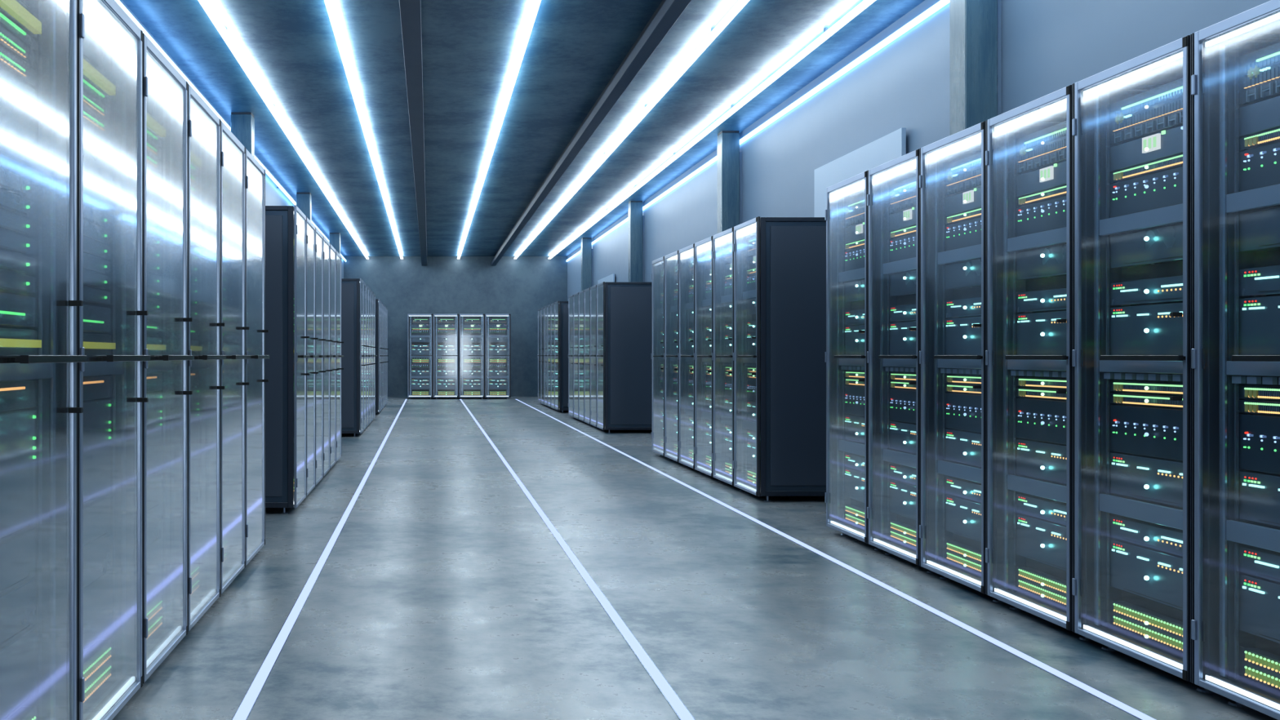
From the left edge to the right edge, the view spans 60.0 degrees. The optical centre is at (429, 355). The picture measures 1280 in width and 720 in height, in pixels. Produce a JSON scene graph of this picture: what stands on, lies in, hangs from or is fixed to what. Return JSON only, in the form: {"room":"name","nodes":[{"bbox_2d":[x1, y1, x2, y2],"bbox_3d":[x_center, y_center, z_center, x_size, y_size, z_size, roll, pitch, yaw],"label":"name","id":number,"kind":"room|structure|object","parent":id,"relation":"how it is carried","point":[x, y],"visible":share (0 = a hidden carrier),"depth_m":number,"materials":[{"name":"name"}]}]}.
{"room":"server room","nodes":[
{"label":"server room","id":0,"kind":"room"},
{"bbox_2d":[119,0,343,278],"bbox_3d":[-2.230,-0.715,10.900,0.200,3.490,31.800,0,0,0],"label":"wall","id":1,"kind":"structure","parent":0,"point":[274,196],"depth_m":14.46,"materials":[{"name":"blue"}]},
{"bbox_2d":[115,0,346,262],"bbox_3d":[-2.096,-2.345,10.900,0.067,0.044,31.760,0,0,0],"label":"strip light","id":2,"kind":"object","parent":1,"relation":"attached to","point":[117,2],"visible":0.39,"depth_m":9.44,"materials":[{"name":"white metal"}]},
{"bbox_2d":[343,256,567,396],"bbox_3d":[0.652,-0.715,26.900,5.965,3.490,0.200,0,0,0],"label":"wall","id":3,"kind":"structure","parent":0,"point":[518,287],"depth_m":26.80,"materials":[{"name":"paint"}]},
{"bbox_2d":[122,0,924,256],"bbox_3d":[0.652,-2.560,10.900,5.965,0.200,32.200,0,0,0],"label":"ceiling","id":4,"kind":"structure","parent":0,"point":[574,49],"depth_m":10.06,"materials":[{"name":"concrete"}]},
{"bbox_2d":[198,0,368,259],"bbox_3d":[-1.530,-2.423,10.896,0.060,0.074,31.712,0,0,0],"label":"tube light","id":5,"kind":"object","parent":4,"relation":"attached to","point":[223,30],"visible":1,"depth_m":9.89,"materials":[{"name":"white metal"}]},
{"bbox_2d":[324,0,403,259],"bbox_3d":[-0.680,-2.423,10.896,0.060,0.074,31.712,0,0,0],"label":"tube light","id":6,"kind":"object","parent":4,"relation":"attached to","point":[330,5],"visible":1,"depth_m":9.89,"materials":[{"name":"white plastic"}]},
{"bbox_2d":[399,0,426,266],"bbox_3d":[-0.122,-2.342,10.890,0.135,0.235,31.780,0,0,0],"label":"ceiling beam","id":7,"kind":"structure","parent":4,"relation":"attached to","point":[410,10],"depth_m":9.21,"materials":[{"name":"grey metal"}]},
{"bbox_2d":[457,0,541,259],"bbox_3d":[0.725,-2.423,10.896,0.060,0.074,31.712,0,0,0],"label":"tube light","id":8,"kind":"object","parent":4,"relation":"attached to","point":[535,4],"visible":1,"depth_m":9.89,"materials":[{"name":"white plastic"}]},
{"bbox_2d":[491,0,691,266],"bbox_3d":[1.591,-2.342,10.890,0.108,0.235,31.780,0,0,0],"label":"ceiling beam","id":9,"kind":"structure","parent":4,"relation":"attached to","point":[668,11],"depth_m":9.39,"materials":[{"name":"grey metal"}]},
{"bbox_2d":[514,0,749,259],"bbox_3d":[2.130,-2.423,10.896,0.060,0.074,31.712,0,0,0],"label":"tube light","id":10,"kind":"object","parent":4,"relation":"attached to","point":[715,31],"visible":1,"depth_m":9.92,"materials":[{"name":"white plastic"}]},
{"bbox_2d":[547,0,875,259],"bbox_3d":[2.980,-2.423,10.896,0.060,0.074,31.712,0,0,0],"label":"tube light","id":11,"kind":"object","parent":4,"relation":"attached to","point":[861,6],"visible":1,"depth_m":9.92,"materials":[{"name":"white plastic"}]},
{"bbox_2d":[112,396,1277,719],"bbox_3d":[0.652,1.130,10.900,5.965,0.200,32.200,0,0,0],"label":"floor","id":12,"kind":"structure","parent":0,"point":[443,593],"depth_m":4.35,"materials":[{"name":"concrete"}]},
{"bbox_2d":[0,0,86,719],"bbox_3d":[-1.276,0.030,2.349,0.887,2.000,0.600,0,0,0],"label":"rack","id":13,"kind":"object","parent":12,"relation":"on","point":[41,358],"visible":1,"depth_m":2.58,"materials":[{"name":"black metal"}]},
{"bbox_2d":[0,12,36,51],"bbox_3d":[-1.206,-0.736,2.350,0.555,0.024,0.436,0,0,0],"label":"switch","id":14,"kind":"object","parent":13,"relation":"attached to","point":[14,24],"depth_m":2.45,"materials":[{"name":"grey metal"}]},
{"bbox_2d":[15,0,36,17],"bbox_3d":[-1.207,-0.839,2.350,0.552,0.073,0.436,0,0,0],"label":"switch","id":15,"kind":"object","parent":13,"relation":"attached to","point":[30,6],"depth_m":2.52,"materials":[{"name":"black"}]},
{"bbox_2d":[80,0,150,719],"bbox_3d":[-1.276,0.030,2.949,0.887,2.000,0.600,0,0,0],"label":"rack","id":16,"kind":"object","parent":12,"relation":"on","point":[113,399],"visible":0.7,"depth_m":3.14,"materials":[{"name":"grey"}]},
{"bbox_2d":[83,78,111,108],"bbox_3d":[-1.206,-0.736,2.950,0.555,0.024,0.436,0,0,0],"label":"switch","id":17,"kind":"object","parent":16,"relation":"attached to","point":[95,89],"depth_m":3.02,"materials":[{"name":"grey metal"}]},
{"bbox_2d":[83,33,111,81],"bbox_3d":[-1.207,-0.839,2.950,0.552,0.073,0.436,0,0,0],"label":"switch","id":18,"kind":"object","parent":16,"relation":"attached to","point":[100,60],"depth_m":3.03,"materials":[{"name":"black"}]},
{"bbox_2d":[83,680,121,719],"bbox_3d":[-0.906,0.970,2.950,0.048,0.004,0.540,0,0,0],"label":"light strip","id":19,"kind":"object","parent":16,"relation":"on","point":[110,696],"depth_m":2.98,"materials":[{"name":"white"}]},
{"bbox_2d":[144,34,194,682],"bbox_3d":[-1.276,0.030,3.549,0.887,2.000,0.600,0,0,0],"label":"rack","id":20,"kind":"object","parent":12,"relation":"on","point":[166,321],"visible":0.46,"depth_m":3.52,"materials":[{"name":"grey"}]},
{"bbox_2d":[188,84,226,631],"bbox_3d":[-1.276,0.030,4.149,0.887,2.000,0.600,0,0,0],"label":"rack","id":21,"kind":"object","parent":12,"relation":"on","point":[204,125],"visible":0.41,"depth_m":4.12,"materials":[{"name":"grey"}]},
{"bbox_2d":[221,120,250,594],"bbox_3d":[-1.276,0.030,4.749,0.887,2.000,0.600,0,0,0],"label":"rack","id":22,"kind":"object","parent":12,"relation":"on","point":[233,151],"visible":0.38,"depth_m":4.70,"materials":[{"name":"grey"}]},
{"bbox_2d":[231,111,254,157],"bbox_3d":[-1.965,-0.715,11.000,0.330,3.490,0.200,0,0,0],"label":"pillar","id":23,"kind":"structure","parent":12,"relation":"on","point":[242,123],"depth_m":10.90,"materials":[{"name":"concrete"}]},
{"bbox_2d":[245,148,269,565],"bbox_3d":[-1.276,0.030,5.349,0.887,2.000,0.600,0,0,0],"label":"rack","id":24,"kind":"object","parent":12,"relation":"on","point":[255,172],"visible":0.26,"depth_m":5.32,"materials":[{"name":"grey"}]},
{"bbox_2d":[265,204,310,514],"bbox_3d":[-1.276,0.030,7.249,0.887,2.000,0.600,0,0,0],"label":"rack","id":25,"kind":"object","parent":12,"relation":"on","point":[286,226],"visible":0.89,"depth_m":6.96,"materials":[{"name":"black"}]},
{"bbox_2d":[296,192,311,222],"bbox_3d":[-1.965,-0.715,16.370,0.330,3.490,0.200,0,0,0],"label":"pillar","id":26,"kind":"structure","parent":12,"relation":"on","point":[304,200],"depth_m":16.27,"materials":[{"name":"concrete"}]},
{"bbox_2d":[306,217,319,495],"bbox_3d":[-1.276,0.030,7.849,0.887,2.000,0.600,0,0,0],"label":"rack","id":27,"kind":"object","parent":12,"relation":"on","point":[311,228],"visible":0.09,"depth_m":7.90,"materials":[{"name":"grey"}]},
{"bbox_2d":[231,399,407,719],"bbox_3d":[-0.536,1.030,10.180,0.043,0.007,30.160,0,0,0],"label":"floor line","id":28,"kind":"object","parent":12,"relation":"on","point":[243,711],"visible":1,"depth_m":4.27,"materials":[{"name":"white paint"}]},
{"bbox_2d":[315,227,326,484],"bbox_3d":[-1.276,0.030,8.449,0.887,2.000,0.600,0,0,0],"label":"rack","id":29,"kind":"object","parent":12,"relation":"on","point":[319,237],"visible":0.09,"depth_m":8.48,"materials":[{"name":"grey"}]},
{"bbox_2d":[323,235,333,476],"bbox_3d":[-1.276,0.030,9.049,0.887,2.000,0.600,0,0,0],"label":"rack","id":30,"kind":"object","parent":12,"relation":"on","point":[326,245],"visible":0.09,"depth_m":9.09,"materials":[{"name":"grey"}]},
{"bbox_2d":[330,244,338,468],"bbox_3d":[-1.276,0.030,9.649,0.887,2.000,0.600,0,0,0],"label":"rack","id":31,"kind":"object","parent":12,"relation":"on","point":[333,251],"visible":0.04,"depth_m":9.71,"materials":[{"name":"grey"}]},
{"bbox_2d":[328,232,340,254],"bbox_3d":[-1.965,-0.715,21.740,0.330,3.490,0.200,0,0,0],"label":"pillar","id":32,"kind":"structure","parent":12,"relation":"on","point":[334,237],"depth_m":21.64,"materials":[{"name":"concrete"}]},
{"bbox_2d":[336,250,343,462],"bbox_3d":[-1.276,0.030,10.249,0.887,2.000,0.600,0,0,0],"label":"rack","id":33,"kind":"object","parent":12,"relation":"on","point":[338,255],"visible":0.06,"depth_m":10.23,"materials":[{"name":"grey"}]},
{"bbox_2d":[341,278,365,436],"bbox_3d":[-1.276,0.030,13.849,0.887,2.000,0.600,0,0,0],"label":"rack","id":34,"kind":"object","parent":12,"relation":"on","point":[352,289],"visible":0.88,"depth_m":13.56,"materials":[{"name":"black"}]},
{"bbox_2d":[364,282,368,429],"bbox_3d":[-1.276,0.030,14.449,0.887,2.000,0.600,0,0,0],"label":"rack","id":35,"kind":"object","parent":12,"relation":"on","point":[365,284],"visible":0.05,"depth_m":14.54,"materials":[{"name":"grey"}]},
{"bbox_2d":[366,284,370,426],"bbox_3d":[-1.276,0.030,15.049,0.887,2.000,0.600,0,0,0],"label":"rack","id":36,"kind":"object","parent":12,"relation":"on","point":[367,286],"visible":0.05,"depth_m":15.12,"materials":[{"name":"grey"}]},
{"bbox_2d":[368,287,373,424],"bbox_3d":[-1.276,0.030,15.649,0.887,2.000,0.600,0,0,0],"label":"rack","id":37,"kind":"object","parent":12,"relation":"on","point":[370,290],"visible":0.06,"depth_m":15.74,"materials":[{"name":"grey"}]},
{"bbox_2d":[371,290,374,421],"bbox_3d":[-1.276,0.030,16.249,0.887,2.000,0.600,0,0,0],"label":"rack","id":38,"kind":"object","parent":12,"relation":"on","point":[371,291],"visible":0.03,"depth_m":16.30,"materials":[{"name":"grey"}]},
{"bbox_2d":[373,292,377,419],"bbox_3d":[-1.276,0.030,16.849,0.887,2.000,0.600,0,0,0],"label":"rack","id":39,"kind":"object","parent":12,"relation":"on","point":[374,294],"visible":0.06,"depth_m":16.91,"materials":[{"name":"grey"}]},
{"bbox_2d":[375,298,382,413],"bbox_3d":[-1.276,0.030,18.799,0.887,2.000,0.600,0,0,0],"label":"rack","id":40,"kind":"object","parent":12,"relation":"on","point":[378,302],"visible":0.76,"depth_m":18.52,"materials":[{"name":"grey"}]},
{"bbox_2d":[381,301,383,409],"bbox_3d":[-1.276,0.030,19.399,0.887,2.000,0.600,0,0,0],"label":"rack","id":41,"kind":"object","parent":12,"relation":"on","point":[381,301],"visible":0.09,"depth_m":19.52,"materials":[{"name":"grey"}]},
{"bbox_2d":[382,302,385,408],"bbox_3d":[-1.276,0.030,19.999,0.887,2.000,0.600,0,0,0],"label":"rack","id":42,"kind":"object","parent":12,"relation":"on","point":[382,302],"visible":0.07,"depth_m":19.89,"materials":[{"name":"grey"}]},
{"bbox_2d":[383,304,386,407],"bbox_3d":[-1.276,0.030,20.599,0.887,2.000,0.600,0,0,0],"label":"rack","id":43,"kind":"object","parent":12,"relation":"on","point":[384,348],"visible":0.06,"depth_m":20.58,"materials":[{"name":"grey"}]},
{"bbox_2d":[385,306,387,405],"bbox_3d":[-1.276,0.030,21.199,0.887,2.000,0.600,0,0,0],"label":"rack","id":44,"kind":"object","parent":12,"relation":"on","point":[385,306],"visible":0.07,"depth_m":21.35,"materials":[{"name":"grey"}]},
{"bbox_2d":[386,306,388,404],"bbox_3d":[-1.276,0.030,21.799,0.887,2.000,0.600,0,0,0],"label":"rack","id":45,"kind":"object","parent":12,"relation":"on","point":[386,307],"visible":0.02,"depth_m":21.81,"materials":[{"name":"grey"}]},
{"bbox_2d":[407,314,433,399],"bbox_3d":[-0.210,0.030,25.706,0.600,2.000,0.887,0,0,0],"label":"rack","id":46,"kind":"object","parent":12,"relation":"on","point":[420,326],"visible":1,"depth_m":25.36,"materials":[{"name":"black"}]},
{"bbox_2d":[411,357,430,359],"bbox_3d":[-0.208,0.071,25.628,0.442,0.023,0.569,0,0,0],"label":"grille","id":47,"kind":"object","parent":46,"relation":"attached to","point":[411,357],"depth_m":25.36,"materials":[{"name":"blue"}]},
{"bbox_2d":[433,314,458,399],"bbox_3d":[0.398,0.030,25.706,0.600,2.000,0.887,0,0,0],"label":"rack","id":48,"kind":"object","parent":12,"relation":"on","point":[446,326],"visible":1,"depth_m":25.36,"materials":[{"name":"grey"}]},
{"bbox_2d":[436,357,455,359],"bbox_3d":[0.400,0.071,25.628,0.442,0.023,0.569,0,0,0],"label":"grille","id":49,"kind":"object","parent":48,"relation":"attached to","point":[437,357],"depth_m":25.36,"materials":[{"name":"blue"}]},
{"bbox_2d":[458,314,484,399],"bbox_3d":[1.006,0.030,25.706,0.600,2.000,0.887,0,0,0],"label":"rack","id":50,"kind":"object","parent":12,"relation":"on","point":[471,326],"visible":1,"depth_m":25.36,"materials":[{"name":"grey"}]},
{"bbox_2d":[462,357,481,359],"bbox_3d":[1.008,0.071,25.628,0.442,0.023,0.569,0,0,0],"label":"grille","id":51,"kind":"object","parent":50,"relation":"attached to","point":[463,357],"depth_m":25.36,"materials":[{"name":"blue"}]},
{"bbox_2d":[484,314,511,399],"bbox_3d":[1.614,0.030,25.706,0.600,2.000,0.887,0,0,0],"label":"rack","id":52,"kind":"object","parent":12,"relation":"on","point":[497,326],"visible":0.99,"depth_m":25.36,"materials":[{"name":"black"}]},
{"bbox_2d":[488,357,507,359],"bbox_3d":[1.616,0.071,25.628,0.442,0.023,0.569,0,0,0],"label":"grille","id":53,"kind":"object","parent":52,"relation":"attached to","point":[489,357],"depth_m":25.36,"materials":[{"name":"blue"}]},
{"bbox_2d":[537,308,541,403],"bbox_3d":[2.716,0.030,22.501,0.887,2.000,0.600,0,0,0],"label":"rack","id":54,"kind":"object","parent":12,"relation":"on","point":[539,309],"visible":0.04,"depth_m":22.57,"materials":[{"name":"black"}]},
{"bbox_2d":[540,306,546,405],"bbox_3d":[2.716,0.030,21.901,0.887,2.000,0.600,0,0,0],"label":"rack","id":55,"kind":"object","parent":12,"relation":"on","point":[542,308],"visible":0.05,"depth_m":21.94,"materials":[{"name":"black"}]},
{"bbox_2d":[543,306,551,408],"bbox_3d":[2.716,0.030,21.301,0.887,2.000,0.600,0,0,0],"label":"rack","id":56,"kind":"object","parent":12,"relation":"on","point":[545,307],"visible":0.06,"depth_m":21.32,"materials":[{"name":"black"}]},
{"bbox_2d":[546,304,555,409],"bbox_3d":[2.716,0.030,20.701,0.887,2.000,0.600,0,0,0],"label":"rack","id":57,"kind":"object","parent":12,"relation":"on","point":[548,307],"visible":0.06,"depth_m":20.74,"materials":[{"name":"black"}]},
{"bbox_2d":[550,302,559,411],"bbox_3d":[2.716,0.030,20.101,0.887,2.000,0.600,0,0,0],"label":"rack","id":58,"kind":"object","parent":12,"relation":"on","point":[552,312],"visible":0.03,"depth_m":20.14,"materials":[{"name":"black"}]},
{"bbox_2d":[554,301,568,413],"bbox_3d":[2.716,0.030,19.501,0.887,2.000,0.600,0,0,0],"label":"rack","id":59,"kind":"object","parent":12,"relation":"on","point":[561,308],"visible":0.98,"depth_m":19.21,"materials":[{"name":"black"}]},
{"bbox_2d":[568,294,577,419],"bbox_3d":[2.716,0.030,17.501,0.887,2.000,0.600,0,0,0],"label":"rack","id":60,"kind":"object","parent":12,"relation":"on","point":[571,297],"visible":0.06,"depth_m":17.51,"materials":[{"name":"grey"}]},
{"bbox_2d":[459,399,695,719],"bbox_3d":[0.729,1.030,10.180,0.043,0.007,30.160,0,0,0],"label":"floor line","id":61,"kind":"object","parent":12,"relation":"on","point":[666,690],"visible":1,"depth_m":4.26,"materials":[{"name":"white paint"}]},
{"bbox_2d":[573,292,583,422],"bbox_3d":[2.716,0.030,16.901,0.887,2.000,0.600,0,0,0],"label":"rack","id":62,"kind":"object","parent":12,"relation":"on","point":[575,296],"visible":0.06,"depth_m":16.93,"materials":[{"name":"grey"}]},
{"bbox_2d":[577,290,589,424],"bbox_3d":[2.716,0.030,16.301,0.887,2.000,0.600,0,0,0],"label":"rack","id":63,"kind":"object","parent":12,"relation":"on","point":[580,302],"visible":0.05,"depth_m":16.32,"materials":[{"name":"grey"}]},
{"bbox_2d":[581,237,593,291],"bbox_3d":[3.320,-0.715,22.650,0.230,3.490,0.200,0,0,0],"label":"pillar","id":64,"kind":"structure","parent":12,"relation":"on","point":[587,252],"depth_m":22.55,"materials":[{"name":"paint"}]},
{"bbox_2d":[583,287,595,426],"bbox_3d":[2.716,0.030,15.701,0.887,2.000,0.600,0,0,0],"label":"rack","id":65,"kind":"object","parent":12,"relation":"on","point":[587,291],"visible":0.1,"depth_m":15.71,"materials":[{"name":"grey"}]},
{"bbox_2d":[589,284,602,430],"bbox_3d":[2.716,0.030,15.101,0.887,2.000,0.600,0,0,0],"label":"rack","id":66,"kind":"object","parent":12,"relation":"on","point":[593,299],"visible":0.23,"depth_m":15.12,"materials":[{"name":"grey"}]},
{"bbox_2d":[595,281,651,433],"bbox_3d":[2.716,0.030,14.501,0.887,2.000,0.600,0,0,0],"label":"rack","id":67,"kind":"object","parent":12,"relation":"on","point":[624,309],"visible":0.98,"depth_m":14.21,"materials":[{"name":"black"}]},
{"bbox_2d":[628,200,644,282],"bbox_3d":[3.320,-0.715,17.260,0.230,3.490,0.200,0,0,0],"label":"pillar","id":68,"kind":"structure","parent":12,"relation":"on","point":[636,219],"depth_m":17.16,"materials":[{"name":"concrete"}]},
{"bbox_2d":[651,256,673,460],"bbox_3d":[2.716,0.030,10.831,0.887,2.000,0.600,0,0,0],"label":"rack","id":69,"kind":"object","parent":12,"relation":"on","point":[657,265],"visible":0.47,"depth_m":10.84,"materials":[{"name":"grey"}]},
{"bbox_2d":[663,250,688,466],"bbox_3d":[2.716,0.030,10.231,0.887,2.000,0.600,0,0,0],"label":"rack","id":70,"kind":"object","parent":12,"relation":"on","point":[671,260],"visible":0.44,"depth_m":10.22,"materials":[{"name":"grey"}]},
{"bbox_2d":[677,243,703,473],"bbox_3d":[2.716,0.030,9.631,0.887,2.000,0.600,0,0,0],"label":"rack","id":71,"kind":"object","parent":12,"relation":"on","point":[686,267],"visible":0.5,"depth_m":9.64,"materials":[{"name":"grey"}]},
{"bbox_2d":[693,235,722,481],"bbox_3d":[2.716,0.030,9.031,0.887,2.000,0.600,0,0,0],"label":"rack","id":72,"kind":"object","parent":12,"relation":"on","point":[703,260],"visible":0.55,"depth_m":9.03,"materials":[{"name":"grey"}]},
{"bbox_2d":[711,226,745,491],"bbox_3d":[2.716,0.030,8.431,0.887,2.000,0.600,0,0,0],"label":"rack","id":73,"kind":"object","parent":12,"relation":"on","point":[722,253],"visible":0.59,"depth_m":8.62,"materials":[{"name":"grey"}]},
{"bbox_2d":[722,362,732,365],"bbox_3d":[2.639,0.071,8.429,0.569,0.023,0.442,0,0,0],"label":"grille","id":74,"kind":"object","parent":73,"relation":"attached to","point":[723,363],"depth_m":8.53,"materials":[{"name":"blue"}]},
{"bbox_2d":[717,130,742,233],"bbox_3d":[3.320,-0.715,11.900,0.230,3.490,0.200,0,0,0],"label":"pillar","id":75,"kind":"structure","parent":12,"relation":"on","point":[729,155],"depth_m":11.80,"materials":[{"name":"paint"}]},
{"bbox_2d":[733,216,826,502],"bbox_3d":[2.716,0.030,7.831,0.887,2.000,0.600,0,0,0],"label":"rack","id":76,"kind":"object","parent":12,"relation":"on","point":[780,263],"visible":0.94,"depth_m":7.54,"materials":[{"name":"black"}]},
{"bbox_2d":[744,363,755,366],"bbox_3d":[2.639,0.071,7.829,0.569,0.023,0.442,0,0,0],"label":"grille","id":77,"kind":"object","parent":76,"relation":"attached to","point":[745,364],"depth_m":7.91,"materials":[{"name":"blue"}]},
{"bbox_2d":[515,399,1156,719],"bbox_3d":[2.030,1.030,10.180,0.043,0.007,30.160,0,0,0],"label":"floor line","id":78,"kind":"object","parent":12,"relation":"on","point":[1131,711],"visible":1,"depth_m":4.21,"materials":[{"name":"white paint"}]},
{"bbox_2d":[824,169,883,551],"bbox_3d":[2.716,0.030,5.941,0.887,2.000,0.600,0,0,0],"label":"rack","id":79,"kind":"object","parent":12,"relation":"on","point":[846,211],"visible":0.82,"depth_m":6.12,"materials":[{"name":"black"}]},
{"bbox_2d":[840,365,864,370],"bbox_3d":[2.639,0.071,5.939,0.569,0.023,0.442,0,0,0],"label":"grille","id":80,"kind":"object","parent":79,"relation":"attached to","point":[842,367],"depth_m":6.01,"materials":[{"name":"blue"}]},
{"bbox_2d":[866,147,937,573],"bbox_3d":[2.716,0.030,5.341,0.887,2.000,0.600,0,0,0],"label":"rack","id":81,"kind":"object","parent":12,"relation":"on","point":[894,196],"visible":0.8,"depth_m":5.49,"materials":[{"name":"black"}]},
{"bbox_2d":[885,367,915,372],"bbox_3d":[2.639,0.071,5.339,0.569,0.023,0.442,0,0,0],"label":"grille","id":82,"kind":"object","parent":81,"relation":"attached to","point":[887,369],"depth_m":5.40,"materials":[{"name":"blue"}]},
{"bbox_2d":[919,120,1004,603],"bbox_3d":[2.716,0.030,4.741,0.887,2.000,0.600,0,0,0],"label":"rack","id":83,"kind":"object","parent":12,"relation":"on","point":[953,176],"visible":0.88,"depth_m":4.86,"materials":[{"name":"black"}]},
{"bbox_2d":[940,368,981,374],"bbox_3d":[2.639,0.071,4.739,0.569,0.023,0.442,0,0,0],"label":"grille","id":84,"kind":"object","parent":83,"relation":"attached to","point":[943,371],"depth_m":4.81,"materials":[{"name":"blue"}]},
{"bbox_2d":[949,0,1001,135],"bbox_3d":[3.320,-0.715,6.540,0.230,3.490,0.200,0,0,0],"label":"pillar","id":85,"kind":"structure","parent":12,"relation":"on","point":[975,25],"depth_m":6.44,"materials":[{"name":"concrete"}]},
{"bbox_2d":[985,83,1093,641],"bbox_3d":[2.716,0.030,4.141,0.887,2.000,0.600,0,0,0],"label":"rack","id":86,"kind":"object","parent":12,"relation":"on","point":[1029,155],"visible":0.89,"depth_m":4.25,"materials":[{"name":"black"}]},
{"bbox_2d":[1010,369,1066,377],"bbox_3d":[2.639,0.071,4.139,0.569,0.023,0.442,0,0,0],"label":"grille","id":87,"kind":"object","parent":86,"relation":"attached to","point":[1014,373],"depth_m":4.17,"materials":[{"name":"blue"}]},
{"bbox_2d":[1071,33,1215,693],"bbox_3d":[2.716,0.030,3.541,0.887,2.000,0.600,0,0,0],"label":"rack","id":88,"kind":"object","parent":12,"relation":"on","point":[1133,122],"visible":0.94,"depth_m":3.62,"materials":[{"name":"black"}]},
{"bbox_2d":[1103,372,1182,381],"bbox_3d":[2.639,0.071,3.539,0.569,0.023,0.442,0,0,0],"label":"grille","id":89,"kind":"object","parent":88,"relation":"attached to","point":[1108,376],"depth_m":3.56,"materials":[{"name":"blue"}]},
{"bbox_2d":[1143,328,1149,333],"bbox_3d":[2.357,-0.081,3.540,0.014,0.015,0.015,0,0,0],"label":"lamp","id":90,"kind":"object","parent":88,"relation":"attached to","point":[1147,330],"depth_m":3.54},
{"bbox_2d":[1191,0,1279,719],"bbox_3d":[2.716,0.030,2.941,0.887,2.000,0.600,0,0,0],"label":"rack","id":91,"kind":"object","parent":12,"relation":"on","point":[1235,82],"visible":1,"depth_m":3.15,"materials":[{"name":"black metal"}]},
{"bbox_2d":[1231,375,1279,385],"bbox_3d":[2.639,0.071,2.939,0.569,0.023,0.442,0,0,0],"label":"grille","id":92,"kind":"object","parent":91,"relation":"attached to","point":[1236,380],"depth_m":3.08,"materials":[{"name":"blue"}]},
{"bbox_2d":[567,0,1271,301],"bbox_3d":[3.535,-0.715,10.900,0.200,3.490,31.800,0,0,0],"label":"wall","id":93,"kind":"structure","parent":0,"point":[1048,46],"depth_m":7.96,"materials":[{"name":"blue"}]},
{"bbox_2d":[597,273,615,284],"bbox_3d":[3.406,-1.010,20.700,0.057,0.980,1.800,0,0,0],"label":"board","id":94,"kind":"object","parent":93,"relation":"attached to","point":[611,278],"visible":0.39,"depth_m":20.30,"materials":[{"name":"blue"}]},
{"bbox_2d":[566,0,949,262],"bbox_3d":[3.420,-2.345,10.900,0.030,0.044,31.760,0,0,0],"label":"strip light","id":95,"kind":"object","parent":93,"relation":"attached to","point":[941,3],"visible":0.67,"depth_m":9.35,"materials":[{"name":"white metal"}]},
{"bbox_2d":[813,127,906,217],"bbox_3d":[3.406,-1.149,8.580,0.057,0.958,1.750,0,0,0],"label":"wall panel","id":96,"kind":"object","parent":93,"relation":"attached to","point":[891,146],"visible":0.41,"depth_m":8.55,"materials":[{"name":"blue"}]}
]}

